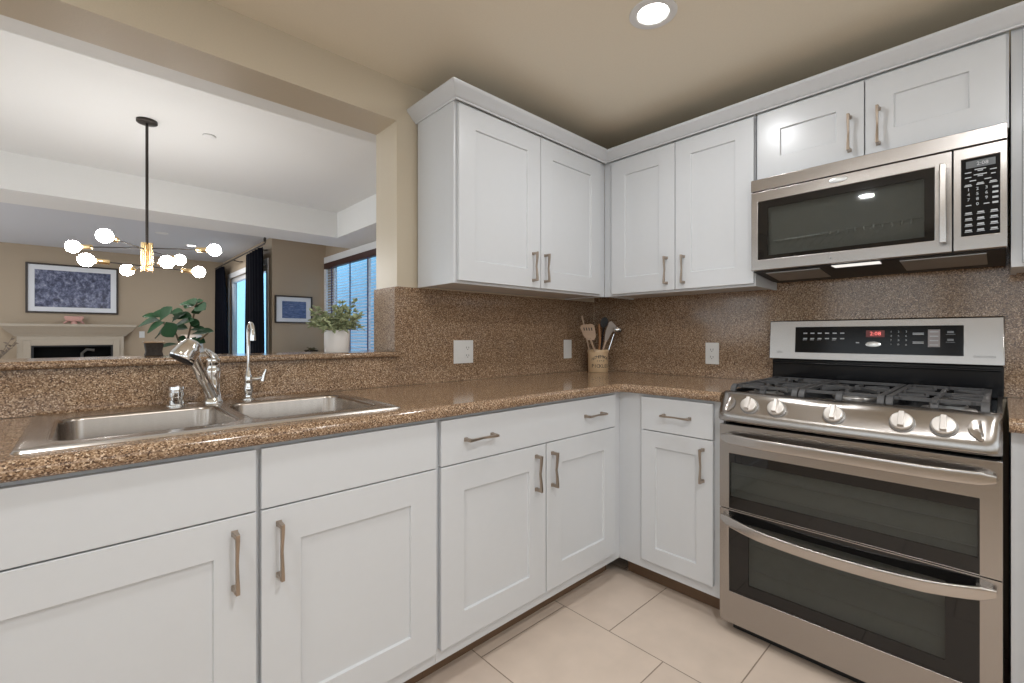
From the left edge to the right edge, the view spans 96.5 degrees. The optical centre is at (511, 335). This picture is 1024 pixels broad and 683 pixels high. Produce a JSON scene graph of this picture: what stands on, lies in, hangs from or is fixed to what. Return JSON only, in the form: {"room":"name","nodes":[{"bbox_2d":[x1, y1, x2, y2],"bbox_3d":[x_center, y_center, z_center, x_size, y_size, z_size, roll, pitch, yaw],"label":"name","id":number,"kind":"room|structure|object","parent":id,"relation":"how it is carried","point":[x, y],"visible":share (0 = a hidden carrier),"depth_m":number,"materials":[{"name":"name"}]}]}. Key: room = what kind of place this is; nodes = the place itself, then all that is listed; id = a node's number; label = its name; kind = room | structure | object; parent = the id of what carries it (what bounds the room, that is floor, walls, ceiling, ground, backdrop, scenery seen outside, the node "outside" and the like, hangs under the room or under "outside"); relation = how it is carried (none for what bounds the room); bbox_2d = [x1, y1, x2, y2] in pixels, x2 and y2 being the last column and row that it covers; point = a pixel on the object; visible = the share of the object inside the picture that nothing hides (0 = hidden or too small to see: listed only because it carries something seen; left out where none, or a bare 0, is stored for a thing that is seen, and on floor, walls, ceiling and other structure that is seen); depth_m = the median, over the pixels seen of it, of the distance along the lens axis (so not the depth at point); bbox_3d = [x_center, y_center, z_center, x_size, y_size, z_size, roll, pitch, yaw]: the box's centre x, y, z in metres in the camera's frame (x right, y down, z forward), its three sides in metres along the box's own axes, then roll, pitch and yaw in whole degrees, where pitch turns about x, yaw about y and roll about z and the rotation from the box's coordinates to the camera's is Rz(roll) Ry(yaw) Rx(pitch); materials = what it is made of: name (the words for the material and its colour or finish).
{"room":"kitchen","nodes":[
{"label":"kitchen","id":0,"kind":"room"},
{"bbox_2d":[0,242,222,358],"bbox_3d":[-8.196,-0.243,7.464,6.249,2.800,0.150,0,0,-43],"label":"wall","id":1,"kind":"structure","parent":0,"point":[140,293],"depth_m":8.44,"materials":[{"name":"beige paint"}]},
{"bbox_2d":[25,262,117,314],"bbox_3d":[-7.581,-0.796,7.912,1.160,0.835,0.031,0,0,-43],"label":"framed picture","id":2,"kind":"object","parent":1,"relation":"attached to","point":[49,288],"visible":1,"depth_m":7.88,"materials":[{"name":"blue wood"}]},
{"bbox_2d":[35,269,110,308],"bbox_3d":[-7.584,-0.794,7.916,0.950,0.622,0.004,0,0,-43],"label":"print","id":3,"kind":"object","parent":2,"relation":"attached to","point":[54,288],"depth_m":7.90},
{"bbox_2d":[139,331,144,337],"bbox_3d":[-6.921,-0.018,8.546,0.080,0.120,0.008,0,0,-43],"label":"light switch","id":4,"kind":"object","parent":1,"relation":"attached to","point":[141,333],"visible":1,"depth_m":8.54,"materials":[{"name":"white plastic"}]},
{"bbox_2d":[0,202,268,262],"bbox_3d":[-6.403,-1.543,6.025,6.905,0.080,4.400,0,0,-43],"label":"ceiling","id":5,"kind":"structure","parent":0,"point":[19,224],"depth_m":6.80,"materials":[{"name":"grey paint"}]},
{"bbox_2d":[0,29,375,212],"bbox_3d":[-3.266,-1.653,2.983,5.540,0.080,3.090,0,0,-43],"label":"ceiling","id":6,"kind":"structure","parent":0,"point":[57,103],"depth_m":3.65,"materials":[{"name":"white paint"}]},
{"bbox_2d":[65,116,220,276],"bbox_3d":[-2.749,-1.044,3.442,0.828,1.138,0.790,0,0,33],"label":"chandelier","id":7,"kind":"object","parent":6,"relation":"hanging from","point":[102,235],"visible":1,"depth_m":3.42,"materials":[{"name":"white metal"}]},
{"bbox_2d":[79,244,92,248],"bbox_3d":[-3.150,-0.655,3.381,0.074,0.036,0.036,0,0,-7],"label":"socket","id":8,"kind":"object","parent":7,"relation":"attached to","point":[81,246],"depth_m":3.37,"materials":[{"name":"gold metal"}]},
{"bbox_2d":[96,258,109,264],"bbox_3d":[-2.879,-0.519,3.214,0.036,0.036,0.074,0,0,33],"label":"socket","id":9,"kind":"object","parent":7,"relation":"attached to","point":[98,261],"depth_m":3.20,"materials":[{"name":"gold metal"}]},
{"bbox_2d":[112,236,118,241],"bbox_3d":[-2.650,-0.643,3.036,0.036,0.036,0.074,0,0,-13],"label":"socket","id":10,"kind":"object","parent":7,"relation":"attached to","point":[115,239],"depth_m":3.04,"materials":[{"name":"gold metal"}]},
{"bbox_2d":[127,266,135,271],"bbox_3d":[-2.989,-0.521,3.589,0.074,0.036,0.036,0,0,33],"label":"socket","id":11,"kind":"object","parent":7,"relation":"attached to","point":[129,268],"depth_m":3.58,"materials":[{"name":"gold metal"}]},
{"bbox_2d":[181,268,192,272],"bbox_3d":[-2.604,-0.519,3.660,0.036,0.036,0.074,0,0,31],"label":"socket","id":12,"kind":"object","parent":7,"relation":"attached to","point":[185,270],"depth_m":3.65,"materials":[{"name":"gold metal"}]},
{"bbox_2d":[196,247,206,251],"bbox_3d":[-2.372,-0.655,3.495,0.074,0.036,0.036,0,0,-10],"label":"socket","id":13,"kind":"object","parent":7,"relation":"attached to","point":[198,249],"depth_m":3.48,"materials":[{"name":"gold metal"}]},
{"bbox_2d":[202,133,215,138],"bbox_3d":[-2.447,-1.607,3.695,0.094,0.012,0.094,0,0,-43],"label":"sprinkler cover","id":14,"kind":"object","parent":6,"relation":"attached to","point":[208,136],"visible":1,"depth_m":3.68,"materials":[{"name":"white paint"}]},
{"bbox_2d":[0,14,375,248],"bbox_3d":[-3.360,-1.498,2.765,6.905,0.430,4.520,0,0,-43],"label":"ceiling","id":15,"kind":"structure","parent":0,"point":[26,180],"depth_m":4.56,"materials":[{"name":"white paint"}]},
{"bbox_2d":[223,239,268,353],"bbox_3d":[-4.814,-0.243,8.296,0.130,2.800,3.250,0,0,-43],"label":"wall","id":16,"kind":"structure","parent":0,"point":[232,266],"depth_m":8.89,"materials":[{"name":"beige paint"}]},
{"bbox_2d":[215,237,267,269],"bbox_3d":[-4.792,-1.387,8.066,0.150,0.144,3.574,0,0,-43],"label":"curtain rod","id":17,"kind":"object","parent":16,"relation":"attached to","point":[264,239],"visible":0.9,"depth_m":7.51,"materials":[{"name":"brown metal"}]},
{"bbox_2d":[215,266,228,353],"bbox_3d":[-5.660,-0.096,8.901,0.064,2.465,1.130,0,0,-43],"label":"curtain","id":18,"kind":"object","parent":17,"relation":"hanging from","point":[221,326],"visible":0.7,"depth_m":8.85,"materials":[{"name":"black fabric"}]},
{"bbox_2d":[245,247,264,352],"bbox_3d":[-4.066,-0.096,7.194,0.064,2.465,1.040,0,0,-43],"label":"curtain","id":19,"kind":"object","parent":17,"relation":"hanging from","point":[254,283],"visible":0.57,"depth_m":7.03,"materials":[{"name":"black fabric"}]},
{"bbox_2d":[227,258,268,353],"bbox_3d":[-4.668,-0.023,8.104,0.118,2.360,2.730,0,0,-43],"label":"door","id":20,"kind":"structure","parent":16,"relation":"in","point":[234,281],"depth_m":8.95,"materials":[{"name":"white paint"}]},
{"bbox_2d":[0,0,593,440],"bbox_3d":[-1.385,-0.293,1.379,5.100,2.900,0.200,0,0,-43],"label":"wall","id":21,"kind":"structure","parent":0,"point":[207,40],"depth_m":1.75,"materials":[{"name":"beige paint"}]},
{"bbox_2d":[0,350,398,370],"bbox_3d":[-1.376,0.084,1.401,2.144,0.024,0.266,0,0,-43],"label":"stone ledge","id":22,"kind":"object","parent":21,"relation":"on","point":[110,361],"visible":1,"depth_m":1.48,"materials":[{"name":"stone"}]},
{"bbox_2d":[142,341,164,355],"bbox_3d":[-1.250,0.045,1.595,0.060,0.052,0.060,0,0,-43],"label":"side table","id":23,"kind":"object","parent":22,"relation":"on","point":[152,348],"visible":1,"depth_m":1.58,"materials":[{"name":"brown wood"}]},
{"bbox_2d":[306,298,364,352],"bbox_3d":[-0.742,-0.045,1.942,0.249,0.232,0.246,0,0,-43],"label":"potted plant","id":24,"kind":"object","parent":22,"relation":"on","point":[336,329],"visible":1,"depth_m":1.89,"materials":[{"name":"green plant"}]},
{"bbox_2d":[0,286,593,418],"bbox_3d":[-0.627,0.002,1.959,3.200,0.447,0.012,0,0,-43],"label":"backsplash","id":25,"kind":"structure","parent":21,"relation":"attached to","point":[510,335],"depth_m":2.08,"materials":[{"name":"stone"}]},
{"bbox_2d":[454,340,472,363],"bbox_3d":[-0.243,0.082,2.303,0.120,0.116,0.008,0,0,-43],"label":"wall outlet","id":26,"kind":"object","parent":25,"relation":"attached to","point":[463,349],"visible":1,"depth_m":2.30,"materials":[{"name":"white plastic"}]},
{"bbox_2d":[564,340,571,358],"bbox_3d":[0.349,0.085,2.855,0.072,0.116,0.008,0,0,-43],"label":"wall outlet","id":27,"kind":"object","parent":25,"relation":"attached to","point":[567,343],"visible":1,"depth_m":2.85,"materials":[{"name":"white plastic"}]},
{"bbox_2d":[374,287,396,350],"bbox_3d":[-0.590,-0.074,2.122,0.012,0.290,0.200,0,0,-43],"label":"panel","id":28,"kind":"object","parent":21,"relation":"attached to","point":[385,299],"visible":1,"depth_m":2.11,"materials":[{"name":"stone"}]},
{"bbox_2d":[418,99,603,299],"bbox_3d":[0.066,-0.607,2.351,1.060,0.773,0.336,0,0,-43],"label":"upper cabinet","id":29,"kind":"object","parent":21,"relation":"attached to","point":[505,207],"visible":0.96,"depth_m":2.10,"materials":[{"name":"white wood"}]},
{"bbox_2d":[407,1,1023,163],"bbox_3d":[0.840,-1.005,1.472,1.093,0.054,2.699,0,0,-43],"label":"crown molding","id":30,"kind":"structure","parent":29,"relation":"attached to","point":[1011,17],"depth_m":1.92,"materials":[{"name":"white wood"}]},
{"bbox_2d":[269,238,325,352],"bbox_3d":[-3.407,-0.243,7.284,0.806,2.800,0.150,0,0,-43],"label":"wall","id":31,"kind":"structure","parent":0,"point":[295,268],"depth_m":7.18,"materials":[{"name":"beige paint"}]},
{"bbox_2d":[274,295,311,322],"bbox_3d":[-3.413,-0.405,7.152,0.555,0.427,0.031,0,0,-43],"label":"framed picture","id":32,"kind":"object","parent":31,"relation":"attached to","point":[287,309],"visible":0.82,"depth_m":7.13,"materials":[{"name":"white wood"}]},
{"bbox_2d":[282,301,305,318],"bbox_3d":[-3.412,-0.401,7.160,0.357,0.265,0.004,0,0,-43],"label":"print","id":33,"kind":"object","parent":32,"relation":"attached to","point":[290,309],"depth_m":7.15},
{"bbox_2d":[326,246,348,316],"bbox_3d":[-1.123,-0.293,5.537,0.150,2.900,5.520,0,0,-43],"label":"wall","id":34,"kind":"structure","parent":0,"point":[330,250],"depth_m":7.44,"materials":[{"name":"beige paint"}]},
{"bbox_2d":[324,241,375,347],"bbox_3d":[-2.109,-0.183,6.535,0.170,2.180,2.705,0,0,-43],"label":"window","id":35,"kind":"structure","parent":34,"relation":"in","point":[372,245],"depth_m":6.80,"materials":[{"name":"white paint"}]},
{"bbox_2d":[324,248,375,350],"bbox_3d":[-2.155,-0.182,6.482,0.070,1.953,2.510,0,0,-43],"label":"window blinds","id":36,"kind":"object","parent":35,"relation":"attached to","point":[368,254],"visible":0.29,"depth_m":6.51,"materials":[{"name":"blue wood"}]},
{"bbox_2d":[209,0,1023,148],"bbox_3d":[-0.396,-1.188,-0.707,6.500,0.080,4.200,0,0,-43],"label":"ceiling","id":37,"kind":"structure","parent":0,"point":[581,67],"depth_m":1.80,"materials":[{"name":"beige paint"}]},
{"bbox_2d":[629,0,677,29],"bbox_3d":[0.502,-1.144,1.627,0.164,0.006,0.164,0,0,-43],"label":"recessed light","id":38,"kind":"object","parent":37,"relation":"in","point":[647,14],"visible":1,"depth_m":1.63,"materials":[{"name":"white paint"}]},
{"bbox_2d":[416,557,1009,682],"bbox_3d":[-2.507,1.207,3.752,9.500,0.100,13.600,0,0,-43],"label":"floor","id":39,"kind":"structure","parent":0,"point":[620,625],"depth_m":1.69,"materials":[{"name":"tile"}]},
{"bbox_2d":[0,338,18,358],"bbox_3d":[-8.063,0.551,7.034,0.631,1.210,0.338,0,0,-43],"label":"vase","id":40,"kind":"object","parent":39,"relation":"on","point":[3,352],"visible":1,"depth_m":7.18,"materials":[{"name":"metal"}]},
{"bbox_2d":[0,323,135,358],"bbox_3d":[-7.511,0.482,7.822,1.660,1.351,0.259,0,0,-43],"label":"fireplace","id":41,"kind":"object","parent":39,"relation":"on","point":[72,340],"visible":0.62,"depth_m":7.79,"materials":[{"name":"stone"}]},
{"bbox_2d":[0,323,135,335],"bbox_3d":[-7.511,-0.091,7.822,1.660,0.205,0.259,0,0,-43],"label":"mantel shelf","id":42,"kind":"object","parent":41,"relation":"attached to","point":[16,329],"depth_m":7.72,"materials":[{"name":"stone"}]},
{"bbox_2d":[64,316,84,323],"bbox_3d":[-7.504,-0.261,7.830,0.272,0.134,0.110,0,0,-43],"label":"ornament","id":43,"kind":"object","parent":41,"relation":"on","point":[73,319],"visible":0.97,"depth_m":7.80,"materials":[{"name":"pink ceramic"}]},
{"bbox_2d":[64,316,83,320],"bbox_3d":[-7.504,-0.286,7.830,0.246,0.085,0.110,0,0,-43],"label":"bowl","id":44,"kind":"object","parent":43,"relation":"on","point":[68,318],"depth_m":7.79,"materials":[{"name":"pink ceramic"}]},
{"bbox_2d":[0,419,436,682],"bbox_3d":[-0.827,0.712,1.317,1.072,0.889,0.654,0,0,-43],"label":"base cabinet","id":45,"kind":"object","parent":39,"relation":"on","point":[313,559],"visible":0.99,"depth_m":1.07,"materials":[{"name":"white wood"}]},
{"bbox_2d":[0,370,752,482],"bbox_3d":[-0.177,0.247,1.623,2.999,0.040,1.091,0,0,-43],"label":"countertop","id":46,"kind":"structure","parent":45,"relation":"on","point":[429,401],"depth_m":1.40,"materials":[{"name":"stone"}]},
{"bbox_2d":[169,339,223,403],"bbox_3d":[-0.975,0.116,1.430,0.074,0.213,0.237,0,0,-6],"label":"kitchen faucet","id":47,"kind":"object","parent":46,"relation":"on","point":[187,352],"visible":1,"depth_m":1.44,"materials":[{"name":"silver metal"}]},
{"bbox_2d":[9,385,400,454],"bbox_3d":[-0.832,0.282,1.346,0.833,0.246,0.548,0,0,-43],"label":"sink","id":48,"kind":"object","parent":46,"relation":"in","point":[98,427],"depth_m":1.33,"materials":[{"name":"metal"}]},
{"bbox_2d":[241,322,267,399],"bbox_3d":[-0.905,0.088,1.585,0.072,0.269,0.086,0,0,2],"label":"filter faucet","id":49,"kind":"object","parent":46,"relation":"on","point":[248,388],"visible":1,"depth_m":1.59,"materials":[{"name":"silver metal"}]},
{"bbox_2d":[587,349,608,371],"bbox_3d":[0.540,0.158,2.870,0.132,0.138,0.132,0,0,-43],"label":"utensil crock","id":50,"kind":"object","parent":46,"relation":"on","point":[597,360],"visible":0.98,"depth_m":2.81,"materials":[{"name":"beige ceramic"}]},
{"bbox_2d":[581,316,589,349],"bbox_3d":[0.470,0.045,2.841,0.127,0.332,0.011,0,0,-45],"label":"spoon","id":51,"kind":"object","parent":50,"relation":"in","point":[581,316],"visible":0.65,"depth_m":2.83,"materials":[{"name":"brown wood"}]},
{"bbox_2d":[580,324,595,351],"bbox_3d":[0.504,0.071,2.792,0.205,0.283,0.064,0,0,-43],"label":"slotted turner","id":52,"kind":"object","parent":50,"relation":"in","point":[588,330],"visible":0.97,"depth_m":2.75,"materials":[{"name":"brown wood"}]},
{"bbox_2d":[598,324,600,349],"bbox_3d":[0.546,0.069,2.869,0.036,0.283,0.018,0,0,-43],"label":"wooden spoon","id":53,"kind":"object","parent":50,"relation":"in","point":[599,329],"visible":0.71,"depth_m":2.87,"materials":[{"name":"brown wood"}]},
{"bbox_2d":[600,317,607,349],"bbox_3d":[0.577,0.047,2.897,0.064,0.326,0.012,0,0,-6],"label":"ladle","id":54,"kind":"object","parent":50,"relation":"in","point":[604,321],"visible":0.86,"depth_m":2.89,"materials":[{"name":"black plastic"}]},
{"bbox_2d":[600,317,607,327],"bbox_3d":[0.584,-0.083,2.897,0.048,0.066,0.007,0,0,0],"label":"bowl","id":55,"kind":"object","parent":54,"relation":"on","point":[604,321],"depth_m":2.89,"materials":[{"name":"black plastic"}]},
{"bbox_2d":[602,321,615,349],"bbox_3d":[0.589,0.061,2.850,0.119,0.300,0.023,0,0,7],"label":"spatula","id":56,"kind":"object","parent":50,"relation":"in","point":[609,329],"visible":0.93,"depth_m":2.85,"materials":[{"name":"brown wood"}]},
{"bbox_2d":[608,327,621,349],"bbox_3d":[0.621,0.077,2.836,0.119,0.266,0.052,0,0,10],"label":"metal ladle","id":57,"kind":"object","parent":50,"relation":"in","point":[617,330],"visible":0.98,"depth_m":2.85,"materials":[{"name":"silver metal"}]},
{"bbox_2d":[613,327,621,333],"bbox_3d":[0.651,-0.032,2.831,0.056,0.048,0.050,0,0,-43],"label":"bowl","id":58,"kind":"object","parent":57,"relation":"on","point":[617,331],"depth_m":2.84,"materials":[{"name":"silver metal"}]},
{"bbox_2d":[422,392,618,677],"bbox_3d":[-0.051,0.712,2.041,1.049,0.889,0.654,0,0,-43],"label":"base cabinet","id":59,"kind":"object","parent":39,"relation":"on","point":[528,496],"visible":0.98,"depth_m":1.73,"materials":[{"name":"white wood"}]},
{"bbox_2d":[619,392,725,609],"bbox_3d":[0.884,0.712,2.206,0.654,0.889,0.492,0,0,-43],"label":"base cabinet","id":60,"kind":"object","parent":39,"relation":"on","point":[669,447],"visible":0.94,"depth_m":2.00,"materials":[{"name":"white wood"}]},
{"bbox_2d":[719,316,1004,682],"bbox_3d":[1.284,0.543,1.715,0.707,1.228,0.773,0,0,-43],"label":"gas range","id":61,"kind":"object","parent":39,"relation":"on","point":[861,480],"visible":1,"depth_m":1.52,"materials":[{"name":"silver metal"}]},
{"bbox_2d":[726,384,1002,460],"bbox_3d":[1.321,0.294,1.748,0.560,0.125,0.759,0,0,-43],"label":"cooktop","id":62,"kind":"object","parent":61,"relation":"in","point":[996,403],"depth_m":1.58,"materials":[{"name":"silver metal"}]},
{"bbox_2d":[1009,432,1023,682],"bbox_3d":[1.929,0.712,1.087,0.654,0.889,1.008,0,0,-43],"label":"base cabinet","id":63,"kind":"object","parent":39,"relation":"on","point":[1016,440],"visible":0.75,"depth_m":1.26,"materials":[{"name":"white wood"}]},
{"bbox_2d":[1007,397,1023,433],"bbox_3d":[1.939,0.247,1.085,0.639,0.040,1.032,0,0,-43],"label":"countertop","id":64,"kind":"structure","parent":63,"relation":"on","point":[1015,406],"depth_m":1.31,"materials":[{"name":"stone"}]},
{"bbox_3d":[-3.242,0.727,7.075,0.700,0.860,0.340,0,0,-43],"label":"console table","id":65,"kind":"object","parent":39,"relation":"on","visible":0},
{"bbox_2d":[304,347,319,351],"bbox_3d":[-3.118,0.236,7.132,0.245,0.119,0.306,0,0,-10],"label":"plant","id":66,"kind":"object","parent":65,"relation":"on","point":[310,349],"visible":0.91,"depth_m":7.08,"materials":[{"name":"green plant"}]},
{"bbox_3d":[-2.548,0.782,3.577,1.700,0.750,1.300,0,0,-43],"label":"dining table","id":67,"kind":"object","parent":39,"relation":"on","visible":0},
{"bbox_2d":[138,298,213,346],"bbox_3d":[-2.475,0.066,3.346,0.556,0.682,0.208,0,0,-8],"label":"plant","id":68,"kind":"object","parent":67,"relation":"on","point":[169,329],"visible":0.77,"depth_m":3.34,"materials":[{"name":"green plant"}]},
{"bbox_3d":[-5.717,0.839,8.143,0.518,0.635,0.518,0,0,-43],"label":"side table","id":69,"kind":"object","parent":39,"relation":"on","visible":0},
{"bbox_2d":[180,335,203,351],"bbox_3d":[-5.717,0.254,8.143,0.379,0.534,0.379,0,0,-43],"label":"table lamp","id":70,"kind":"object","parent":69,"relation":"on","point":[190,336],"visible":0.11,"depth_m":8.08,"materials":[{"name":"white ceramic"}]},
{"bbox_2d":[604,30,1015,648],"bbox_3d":[2.039,-0.093,1.567,0.138,2.500,4.200,0,0,-43],"label":"wall","id":71,"kind":"structure","parent":0,"point":[1005,413],"depth_m":1.69,"materials":[{"name":"beige paint"}]},
{"bbox_2d":[605,114,776,299],"bbox_3d":[0.893,-0.607,2.411,0.336,0.773,0.811,0,0,-43],"label":"upper cabinet","id":72,"kind":"object","parent":71,"relation":"attached to","point":[678,212],"visible":0.94,"depth_m":2.26,"materials":[{"name":"white wood"}]},
{"bbox_2d":[594,226,1023,397],"bbox_3d":[1.643,-0.089,1.881,0.012,0.629,3.199,0,0,-43],"label":"backsplash","id":73,"kind":"structure","parent":71,"relation":"attached to","point":[669,334],"depth_m":2.27,"materials":[{"name":"stone"}]},
{"bbox_2d":[705,343,718,363],"bbox_3d":[1.081,0.097,2.468,0.008,0.116,0.072,0,0,-43],"label":"wall outlet","id":74,"kind":"object","parent":73,"relation":"attached to","point":[711,349],"visible":1,"depth_m":2.47,"materials":[{"name":"white plastic"}]},
{"bbox_2d":[709,347,714,352],"bbox_3d":[1.079,0.077,2.466,0.002,0.029,0.034,0,0,-43],"label":"receptacle","id":75,"kind":"object","parent":74,"relation":"attached to","point":[711,349],"depth_m":2.46,"materials":[{"name":"white plastic"}]},
{"bbox_2d":[709,354,714,359],"bbox_3d":[1.079,0.116,2.466,0.002,0.029,0.034,0,0,-43],"label":"receptacle","id":76,"kind":"object","parent":74,"relation":"attached to","point":[711,356],"depth_m":2.46,"materials":[{"name":"white plastic"}]},
{"bbox_2d":[757,31,1008,179],"bbox_3d":[1.432,-0.833,1.834,0.336,0.321,0.760,0,0,-43],"label":"upper cabinet","id":77,"kind":"object","parent":71,"relation":"attached to","point":[964,88],"visible":0.88,"depth_m":1.68,"materials":[{"name":"white wood"}]},
{"bbox_2d":[751,122,1006,282],"bbox_3d":[1.409,-0.462,1.815,0.393,0.417,0.756,0,0,-43],"label":"microwave oven","id":78,"kind":"object","parent":77,"relation":"attached to","point":[938,204],"visible":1,"depth_m":1.67,"materials":[{"name":"silver metal"}]},
{"bbox_2d":[1010,26,1023,274],"bbox_3d":[1.976,-0.607,1.251,0.336,0.773,0.826,0,0,-43],"label":"upper cabinet","id":79,"kind":"object","parent":71,"relation":"attached to","point":[1017,34],"visible":0.98,"depth_m":1.47,"materials":[{"name":"white wood"}]},
{"label":"outside","id":80,"kind":"structure","parent":0,"visible":0},
{"bbox_2d":[237,257,375,352],"bbox_3d":[-6.705,-1.343,13.377,0.100,5.000,23.000,0,0,-43],"label":"sky","id":81,"kind":"structure","parent":80,"point":[240,285],"depth_m":9.93,"materials":[{"name":"blue"}]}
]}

